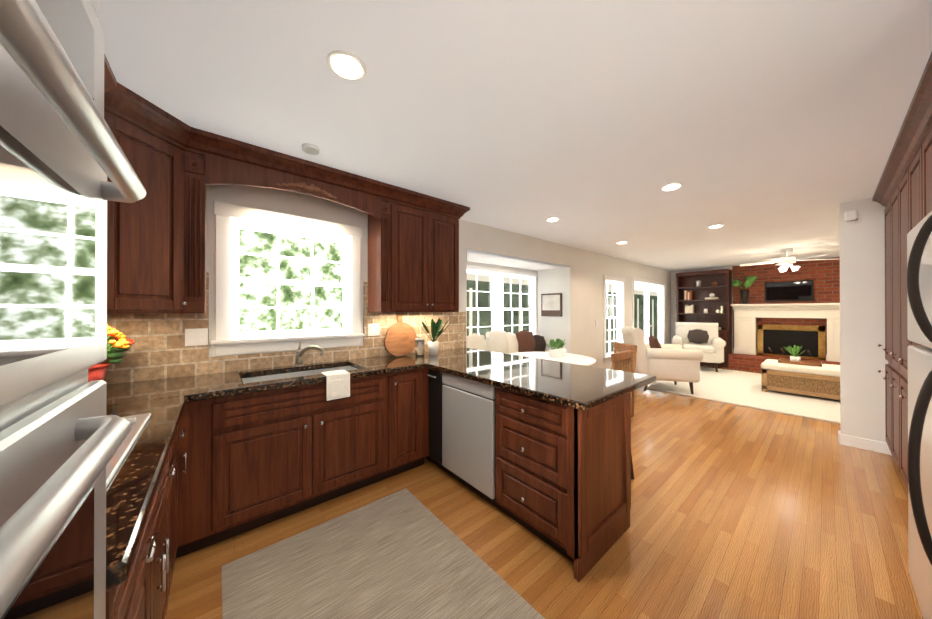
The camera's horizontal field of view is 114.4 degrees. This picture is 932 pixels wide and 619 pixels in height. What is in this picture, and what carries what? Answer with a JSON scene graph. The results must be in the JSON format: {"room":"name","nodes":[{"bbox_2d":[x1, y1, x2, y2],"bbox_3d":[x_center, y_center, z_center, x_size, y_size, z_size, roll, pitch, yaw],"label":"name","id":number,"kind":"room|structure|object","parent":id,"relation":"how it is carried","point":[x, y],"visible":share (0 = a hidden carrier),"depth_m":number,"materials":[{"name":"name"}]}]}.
{"room":"kitchen and living room","nodes":[
{"label":"kitchen and living room","id":0,"kind":"room"},
{"bbox_2d":[206,185,670,377],"bbox_3d":[1.503,0.155,5.493,10.870,2.500,0.820,0,0,-40],"label":"wall","id":1,"kind":"structure","parent":0,"point":[585,272],"depth_m":4.80,"materials":[{"name":"paint"}]},
{"bbox_2d":[104,57,111,313],"bbox_3d":[-1.725,-0.543,1.170,0.369,1.128,0.583,0,0,-40],"label":"upper cabinet","id":2,"kind":"object","parent":1,"relation":"attached to","point":[107,69],"depth_m":1.48,"materials":[{"name":"brown wood"}]},
{"bbox_2d":[112,73,195,313],"bbox_3d":[-1.949,-0.542,1.650,0.640,1.128,0.672,0,0,-40],"label":"upper cabinet","id":3,"kind":"object","parent":1,"relation":"attached to","point":[156,249],"depth_m":1.68,"materials":[{"name":"brown wood"}]},
{"bbox_2d":[210,201,364,355],"bbox_3d":[-1.440,-0.222,2.551,1.110,1.125,0.180,0,0,-40],"label":"kitchen window","id":4,"kind":"structure","parent":1,"relation":"in","point":[229,223],"depth_m":2.46,"materials":[{"name":"white wood"}]},
{"bbox_2d":[372,185,459,311],"bbox_3d":[-0.489,-0.537,3.092,0.828,1.128,0.323,0,0,-40],"label":"upper cabinet","id":5,"kind":"object","parent":1,"relation":"attached to","point":[415,237],"depth_m":2.87,"materials":[{"name":"brown wood"}]},
{"bbox_2d":[467,265,500,337],"bbox_3d":[0.070,-0.012,4.738,1.220,1.350,0.148,0,0,-40],"label":"bay window","id":6,"kind":"structure","parent":1,"relation":"in","point":[494,273],"depth_m":5.03,"materials":[{"name":"white wood"}]},
{"bbox_2d":[500,269,537,334],"bbox_3d":[0.931,-0.010,5.455,1.020,1.350,0.148,0,0,-40],"label":"bay window","id":7,"kind":"structure","parent":1,"relation":"in","point":[510,274],"depth_m":5.54,"materials":[{"name":"white wood"}]},
{"bbox_2d":[541,293,561,316],"bbox_3d":[1.562,-0.085,5.498,0.033,0.420,0.430,0,0,-40],"label":"framed picture","id":8,"kind":"object","parent":1,"relation":"attached to","point":[551,304],"visible":0.96,"depth_m":5.48,"materials":[{"name":"brown"}]},
{"bbox_2d":[603,275,624,362],"bbox_3d":[3.080,0.190,6.311,1.010,1.745,0.180,0,0,-40],"label":"french door","id":9,"kind":"structure","parent":1,"relation":"in","point":[618,282],"depth_m":6.41,"materials":[{"name":"white wood"}]},
{"bbox_2d":[632,277,665,343],"bbox_3d":[4.594,0.332,7.587,2.200,2.160,0.155,0,0,-40],"label":"french door","id":10,"kind":"structure","parent":1,"relation":"attached to","point":[646,285],"depth_m":7.64,"materials":[{"name":"white wood"}]},
{"bbox_2d":[97,0,931,270],"bbox_3d":[3.459,-1.128,3.053,10.990,0.050,5.680,0,0,-40],"label":"ceiling","id":11,"kind":"structure","parent":0,"point":[761,129],"depth_m":1.59,"materials":[{"name":"paint"}]},
{"bbox_2d":[302,143,319,154],"bbox_3d":[-1.060,-1.094,2.050,0.110,0.024,0.110,0,0,-40],"label":"smoke detector","id":12,"kind":"object","parent":11,"relation":"attached to","point":[310,148],"visible":1,"depth_m":2.03,"materials":[{"name":"white plastic"}]},
{"bbox_2d":[326,49,366,81],"bbox_3d":[-0.541,-1.102,1.364,0.170,0.013,0.170,0,0,-40],"label":"recessed light","id":13,"kind":"object","parent":11,"relation":"in","point":[346,65],"visible":1,"depth_m":1.35,"materials":[{"name":"white"}]},
{"bbox_2d":[545,217,559,221],"bbox_3d":[1.054,-1.094,3.653,0.170,0.013,0.170,0,0,-40],"label":"recessed light","id":14,"kind":"object","parent":11,"relation":"in","point":[551,219],"visible":1,"depth_m":3.63,"materials":[{"name":"white plastic"}]},
{"bbox_2d":[660,182,682,190],"bbox_3d":[1.839,-1.097,2.694,0.170,0.013,0.170,0,0,-40],"label":"recessed light","id":15,"kind":"object","parent":11,"relation":"in","point":[671,186],"visible":0.94,"depth_m":2.68,"materials":[{"name":"white plastic"}]},
{"bbox_2d":[708,224,723,227],"bbox_3d":[3.289,-1.093,3.953,0.170,0.013,0.170,0,0,-40],"label":"recessed light","id":16,"kind":"object","parent":11,"relation":"in","point":[716,226],"visible":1,"depth_m":3.93,"materials":[{"name":"white plastic"}]},
{"bbox_2d":[739,249,833,271],"bbox_3d":[5.835,-0.897,5.498,1.286,0.395,1.265,0,0,-40],"label":"ceiling fan","id":17,"kind":"object","parent":11,"relation":"hanging from","point":[786,261],"visible":1,"depth_m":5.41,"materials":[{"name":"white"}]},
{"bbox_2d":[166,365,922,618],"bbox_3d":[3.235,1.428,3.314,10.990,0.060,6.380,0,0,-40],"label":"floor","id":18,"kind":"structure","parent":0,"point":[739,512],"depth_m":1.88,"materials":[{"name":"brown wood"}]},
{"bbox_2d":[0,0,145,618],"bbox_3d":[-0.604,0.198,0.058,0.673,2.380,0.760,0,0,-40],"label":"double oven","id":19,"kind":"object","parent":18,"relation":"on","point":[63,435],"visible":1,"depth_m":0.33,"materials":[{"name":"silver metal"}]},
{"bbox_2d":[106,426,177,618],"bbox_3d":[-1.226,0.946,0.752,0.608,0.888,1.095,0,0,-40],"label":"base cabinet","id":20,"kind":"object","parent":18,"relation":"on","point":[145,591],"depth_m":0.97,"materials":[{"name":"brown wood"}]},
{"bbox_2d":[106,388,197,589],"bbox_3d":[-1.299,0.480,0.881,0.660,0.040,1.385,0,0,-40],"label":"countertop","id":21,"kind":"structure","parent":20,"relation":"on","point":[131,487],"depth_m":0.83,"materials":[{"name":"brown stone"}]},
{"bbox_2d":[88,324,134,381],"bbox_3d":[-2.094,0.261,1.649,0.360,0.403,0.352,0,0,-40],"label":"potted flowers","id":22,"kind":"object","parent":21,"relation":"on","point":[118,342],"visible":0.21,"depth_m":1.69,"materials":[{"name":"yellow plant"}]},
{"bbox_2d":[106,412,150,486],"bbox_3d":[-1.307,0.437,0.858,0.480,0.046,0.770,0,0,-40],"label":"cooktop","id":23,"kind":"object","parent":21,"relation":"in","point":[138,422],"visible":0.04,"depth_m":1.01,"materials":[{"name":"silver metal"}]},
{"bbox_2d":[107,376,197,395],"bbox_3d":[-1.962,0.483,1.678,0.660,0.040,0.390,0,0,-40],"label":"tile backsplash","id":24,"kind":"structure","parent":20,"relation":"on","point":[124,389],"depth_m":1.83,"materials":[{"name":"beige tile"}]},
{"bbox_2d":[174,414,181,563],"bbox_3d":[-1.631,0.947,1.239,0.608,0.888,0.438,0,0,-40],"label":"base cabinet","id":25,"kind":"object","parent":18,"relation":"on","point":[177,531],"depth_m":1.64,"materials":[{"name":"brown wood"}]},
{"bbox_2d":[106,348,490,400],"bbox_3d":[-1.002,0.485,2.453,3.129,0.040,0.645,0,0,-40],"label":"countertop","id":26,"kind":"structure","parent":25,"relation":"on","point":[217,385],"depth_m":2.22,"materials":[{"name":"brown stone"}]},
{"bbox_2d":[242,342,355,383],"bbox_3d":[-1.244,0.459,2.313,0.780,0.391,0.466,0,0,-40],"label":"sink","id":27,"kind":"object","parent":26,"relation":"in","point":[299,354],"visible":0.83,"depth_m":2.43,"materials":[{"name":"silver metal"}]},
{"bbox_2d":[321,370,349,400],"bbox_3d":[-0.942,0.542,2.170,0.160,0.174,0.159,0,0,-40],"label":"dish towel","id":28,"kind":"object","parent":26,"relation":"hanging from","point":[337,384],"visible":1,"depth_m":2.11,"materials":[{"name":"white fabric"}]},
{"bbox_2d":[384,314,416,355],"bbox_3d":[-0.660,0.253,3.039,0.375,0.420,0.157,0,0,-40],"label":"cutting boards","id":29,"kind":"object","parent":26,"relation":"on","point":[400,337],"visible":1,"depth_m":3.01,"materials":[{"name":"brown wood"}]},
{"bbox_2d":[415,336,424,355],"bbox_3d":[-0.465,0.368,3.035,0.094,0.196,0.094,0,0,-40],"label":"glass canister","id":30,"kind":"object","parent":26,"relation":"on","point":[419,346],"visible":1,"depth_m":3.00,"materials":[{"name":"white"}]},
{"bbox_2d":[416,318,450,354],"bbox_3d":[-0.321,0.268,3.089,0.338,0.397,0.305,0,0,-40],"label":"potted plant","id":31,"kind":"object","parent":26,"relation":"on","point":[436,332],"visible":1,"depth_m":3.09,"materials":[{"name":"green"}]},
{"bbox_2d":[182,384,389,555],"bbox_3d":[-1.294,1.065,2.231,1.220,0.660,0.608,0,0,-40],"label":"base cabinet","id":32,"kind":"object","parent":18,"relation":"on","point":[235,465],"depth_m":1.91,"materials":[{"name":"brown wood"}]},
{"bbox_2d":[221,488,544,618],"bbox_3d":[0.013,1.384,0.886,1.110,0.012,2.830,0,0,-40],"label":"kitchen rug","id":33,"kind":"object","parent":18,"relation":"on","point":[405,553],"visible":1,"depth_m":1.56,"materials":[{"name":"fabric"}]},
{"bbox_2d":[362,380,429,476],"bbox_3d":[-0.670,1.066,2.751,0.405,0.660,0.608,0,0,-40],"label":"base cabinet","id":34,"kind":"object","parent":18,"relation":"on","point":[409,406],"depth_m":2.51,"materials":[{"name":"brown wood"}]},
{"bbox_2d":[426,368,456,475],"bbox_3d":[-0.043,0.952,2.747,0.577,0.888,0.200,0,0,-40],"label":"base cabinet","id":35,"kind":"object","parent":18,"relation":"on","point":[434,383],"depth_m":2.56,"materials":[{"name":"brown wood"}]},
{"bbox_2d":[510,352,595,365],"bbox_3d":[1.098,1.025,4.047,1.200,0.750,1.200,0,0,-40],"label":"table","id":36,"kind":"object","parent":18,"relation":"on","point":[578,359],"visible":0.25,"depth_m":4.07,"materials":[{"name":"white"}]},
{"bbox_2d":[546,338,565,357],"bbox_3d":[1.266,0.524,4.162,0.350,0.251,0.196,0,0,-40],"label":"potted plant","id":37,"kind":"object","parent":36,"relation":"on","point":[554,352],"visible":1,"depth_m":4.11,"materials":[{"name":"white"}]},
{"bbox_2d":[490,387,630,582],"bbox_3d":[0.617,0.950,1.963,0.605,0.888,0.630,0,0,-40],"label":"base cabinet","id":38,"kind":"object","parent":18,"relation":"on","point":[563,473],"depth_m":1.72,"materials":[{"name":"brown wood"}]},
{"bbox_2d":[442,373,494,499],"bbox_3d":[0.208,0.901,2.429,0.568,0.778,0.596,0,0,-40],"label":"dishwasher","id":39,"kind":"object","parent":38,"relation":"in","point":[468,430],"visible":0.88,"depth_m":2.20,"materials":[{"name":"silver metal"}]},
{"bbox_2d":[426,352,655,410],"bbox_3d":[0.495,0.485,2.337,0.976,0.040,1.440,0,0,-40],"label":"countertop","id":40,"kind":"structure","parent":38,"relation":"on","point":[581,387],"depth_m":2.05,"materials":[{"name":"brown stone"}]},
{"bbox_2d":[611,350,631,371],"bbox_3d":[1.584,0.934,3.510,0.480,0.931,0.508,0,0,-40],"label":"dining chair","id":41,"kind":"object","parent":18,"relation":"on","point":[620,361],"visible":0.35,"depth_m":3.32,"materials":[{"name":"brown wood"}]},
{"bbox_2d":[613,342,636,416],"bbox_3d":[1.974,0.936,4.136,0.508,0.931,0.480,0,0,-8],"label":"dining chair","id":42,"kind":"object","parent":18,"relation":"on","point":[619,347],"visible":0.35,"depth_m":3.98,"materials":[{"name":"brown wood"}]},
{"bbox_2d":[631,454,633,479],"bbox_3d":[1.104,1.061,2.491,0.434,0.672,0.394,0,0,-40],"label":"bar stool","id":43,"kind":"object","parent":18,"relation":"on","point":[632,474],"visible":0.02,"depth_m":2.47,"materials":[{"name":"brown wood"}]},
{"bbox_2d":[676,269,731,366],"bbox_3d":[6.154,0.212,7.816,0.506,2.400,1.100,0,0,-40],"label":"bookcase","id":44,"kind":"object","parent":18,"relation":"on","point":[721,289],"visible":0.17,"depth_m":7.83,"materials":[{"name":"brown wood"}]},
{"bbox_2d":[684,291,691,299],"label":"books","id":45,"kind":"object","parent":44,"relation":"in","point":[688,296],"depth_m":8.04,"materials":[{"name":"brown paper"}]},
{"bbox_2d":[685,305,693,312],"label":"books","id":46,"kind":"object","parent":44,"relation":"in","point":[688,309],"depth_m":8.00,"materials":[{"name":"white paper"}]},
{"bbox_2d":[705,293,718,298],"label":"figurine","id":47,"kind":"object","parent":44,"relation":"in","point":[711,295],"depth_m":7.65,"materials":[{"name":"white ceramic"}]},
{"bbox_2d":[716,306,723,313],"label":"figurine","id":48,"kind":"object","parent":44,"relation":"in","point":[722,307],"depth_m":7.54,"materials":[{"name":"white ceramic"}]},
{"bbox_2d":[647,366,839,423],"bbox_3d":[5.626,1.392,4.920,3.220,0.022,3.750,0,0,-40],"label":"living room rug","id":49,"kind":"object","parent":18,"relation":"on","point":[740,388],"visible":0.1,"depth_m":4.82,"materials":[{"name":"beige carpet"}]},
{"bbox_2d":[621,326,702,393],"bbox_3d":[3.388,0.850,5.304,1.009,1.066,0.957,0,0,15],"label":"armchair","id":50,"kind":"object","parent":49,"relation":"on","point":[675,363],"visible":0.83,"depth_m":4.89,"materials":[{"name":"beige fabric"}]},
{"bbox_2d":[672,322,725,371],"bbox_3d":[5.495,0.855,7.142,0.957,1.066,1.009,0,0,35],"label":"armchair","id":51,"kind":"object","parent":49,"relation":"on","point":[707,341],"visible":0.81,"depth_m":7.10,"materials":[{"name":"beige fabric"}]},
{"bbox_2d":[761,359,839,399],"bbox_3d":[5.689,1.140,4.798,0.740,0.481,1.340,0,0,-40],"label":"ottoman","id":52,"kind":"object","parent":49,"relation":"on","point":[823,381],"visible":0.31,"depth_m":4.75,"materials":[{"name":"cream fabric"},{"name":"wicker"},{"name":"dark wood"}]},
{"bbox_2d":[778,345,821,366],"bbox_3d":[5.536,0.745,4.984,0.320,0.306,0.480,0,0,-40],"label":"tray","id":53,"kind":"object","parent":52,"relation":"on","point":[794,359],"visible":1,"depth_m":5.00,"materials":[{"name":"brown wood"}]},
{"bbox_2d":[729,353,839,371],"bbox_3d":[7.170,1.243,6.550,0.479,0.330,2.120,0,0,-40],"label":"hearth","id":54,"kind":"object","parent":18,"relation":"on","point":[746,362],"visible":0.29,"depth_m":6.92,"materials":[{"name":"brick"}]},
{"bbox_2d":[730,303,839,361],"bbox_3d":[7.190,0.473,6.686,0.279,1.209,1.940,0,0,-40],"label":"fireplace mantel","id":55,"kind":"object","parent":54,"relation":"on","point":[746,316],"visible":0.65,"depth_m":6.76,"materials":[{"name":"beige"}]},
{"bbox_2d":[732,276,756,303],"bbox_3d":[6.721,-0.470,7.253,0.278,0.680,0.457,0,0,-40],"label":"vase","id":56,"kind":"object","parent":55,"relation":"on","point":[750,280],"visible":0.96,"depth_m":7.20,"materials":[{"name":"black ceramic"}]},
{"bbox_2d":[872,52,931,488],"bbox_3d":[2.949,0.143,1.642,3.331,2.499,0.666,0,0,-40],"label":"tall cabinet","id":57,"kind":"object","parent":18,"relation":"on","point":[903,193],"visible":0.75,"depth_m":2.23,"materials":[{"name":"brown wood"}]},
{"bbox_2d":[906,211,931,618],"bbox_3d":[2.075,0.495,0.998,0.890,1.768,0.758,0,0,-40],"label":"refrigerator","id":58,"kind":"object","parent":18,"relation":"on","point":[919,311],"visible":1,"depth_m":1.19,"materials":[{"name":"grey metal"}]},
{"bbox_3d":[0.637,1.113,4.795,2.348,0.580,0.539,0,0,-40],"label":"bench","id":59,"kind":"object","parent":18,"relation":"on","visible":0},
{"bbox_2d":[467,329,545,353],"bbox_3d":[0.546,0.569,4.890,2.296,0.493,0.221,0,0,-40],"label":"pillows","id":60,"kind":"object","parent":59,"relation":"on","point":[498,341],"visible":0.44,"depth_m":4.93,"materials":[{"name":"brown fabric"}]},
{"bbox_2d":[671,266,732,352],"bbox_3d":[7.637,0.158,6.526,0.120,2.500,5.680,0,0,-40],"label":"wall","id":61,"kind":"structure","parent":0,"point":[673,303],"depth_m":8.51,"materials":[{"name":"paint"}]},
{"bbox_2d":[732,257,839,359],"bbox_3d":[8.004,0.157,5.959,0.040,2.500,4.100,0,0,-40],"label":"brick wall","id":62,"kind":"structure","parent":0,"point":[824,275],"depth_m":6.71,"materials":[{"name":"red brick"}]},
{"bbox_2d":[765,280,813,300],"bbox_3d":[7.267,-0.416,6.773,0.052,0.450,0.750,0,0,-40],"label":"television","id":63,"kind":"object","parent":62,"relation":"attached to","point":[801,290],"visible":0.98,"depth_m":6.73,"materials":[{"name":"black"}]},
{"bbox_2d":[757,324,824,359],"bbox_3d":[7.277,0.714,6.758,0.052,0.729,1.040,0,0,-40],"label":"surround","id":64,"kind":"object","parent":62,"relation":"attached to","point":[773,340],"visible":1,"depth_m":6.74,"materials":[{"name":"gold metal"}]},
{"bbox_2d":[839,198,887,442],"bbox_3d":[4.206,0.146,2.832,0.120,2.500,0.850,0,0,-40],"label":"wall","id":65,"kind":"structure","parent":0,"point":[863,360],"depth_m":2.99,"materials":[{"name":"paint"}]},
{"bbox_2d":[845,210,856,221],"bbox_3d":[3.914,-0.953,3.054,0.050,0.100,0.080,0,0,-40],"label":"sensor","id":66,"kind":"object","parent":65,"relation":"attached to","point":[851,215],"visible":0.96,"depth_m":3.04,"materials":[{"name":"white plastic"}]},
{"bbox_2d":[838,431,891,454],"bbox_3d":[4.163,1.341,2.789,0.035,0.110,0.885,0,0,-40],"label":"baseboard","id":67,"kind":"structure","parent":65,"relation":"attached to","point":[865,444],"depth_m":3.00,"materials":[{"name":"white"}]},
{"label":"outside","id":68,"kind":"structure","parent":0,"visible":0},
{"bbox_2d":[467,273,657,352],"bbox_3d":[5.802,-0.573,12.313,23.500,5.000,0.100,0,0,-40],"label":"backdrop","id":69,"kind":"structure","parent":68,"point":[653,313],"depth_m":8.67,"materials":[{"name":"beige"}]},
{"bbox_3d":[-1.240,0.138,0.199,0.120,2.500,4.050,0,0,-40],"label":"wall","id":70,"kind":"structure","parent":0,"visible":0},
{"bbox_2d":[103,272,465,384],"bbox_3d":[-1.205,0.101,2.698,3.130,0.729,0.011,0,0,-40],"label":"tile backsplash","id":71,"kind":"structure","parent":70,"relation":"attached to","point":[158,349],"depth_m":2.14,"materials":[{"name":"tile"}]},
{"bbox_2d":[185,328,207,345],"bbox_3d":[-1.894,0.194,2.111,0.120,0.120,0.008,0,0,-40],"label":"electrical outlet plate","id":72,"kind":"object","parent":71,"relation":"attached to","point":[196,337],"depth_m":2.11,"materials":[{"name":"white plastic"}]},
{"bbox_2d":[368,323,379,335],"bbox_3d":[-0.903,0.197,2.936,0.120,0.120,0.008,0,0,-40],"label":"electrical outlet plate","id":73,"kind":"object","parent":71,"relation":"attached to","point":[373,329],"depth_m":2.94,"materials":[{"name":"white plastic"}]},
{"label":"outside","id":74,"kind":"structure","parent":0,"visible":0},
{"bbox_2d":[239,229,341,331],"bbox_3d":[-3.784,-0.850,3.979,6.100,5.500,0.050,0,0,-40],"label":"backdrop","id":75,"kind":"structure","parent":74,"point":[251,267],"depth_m":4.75,"materials":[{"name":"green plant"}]}
]}

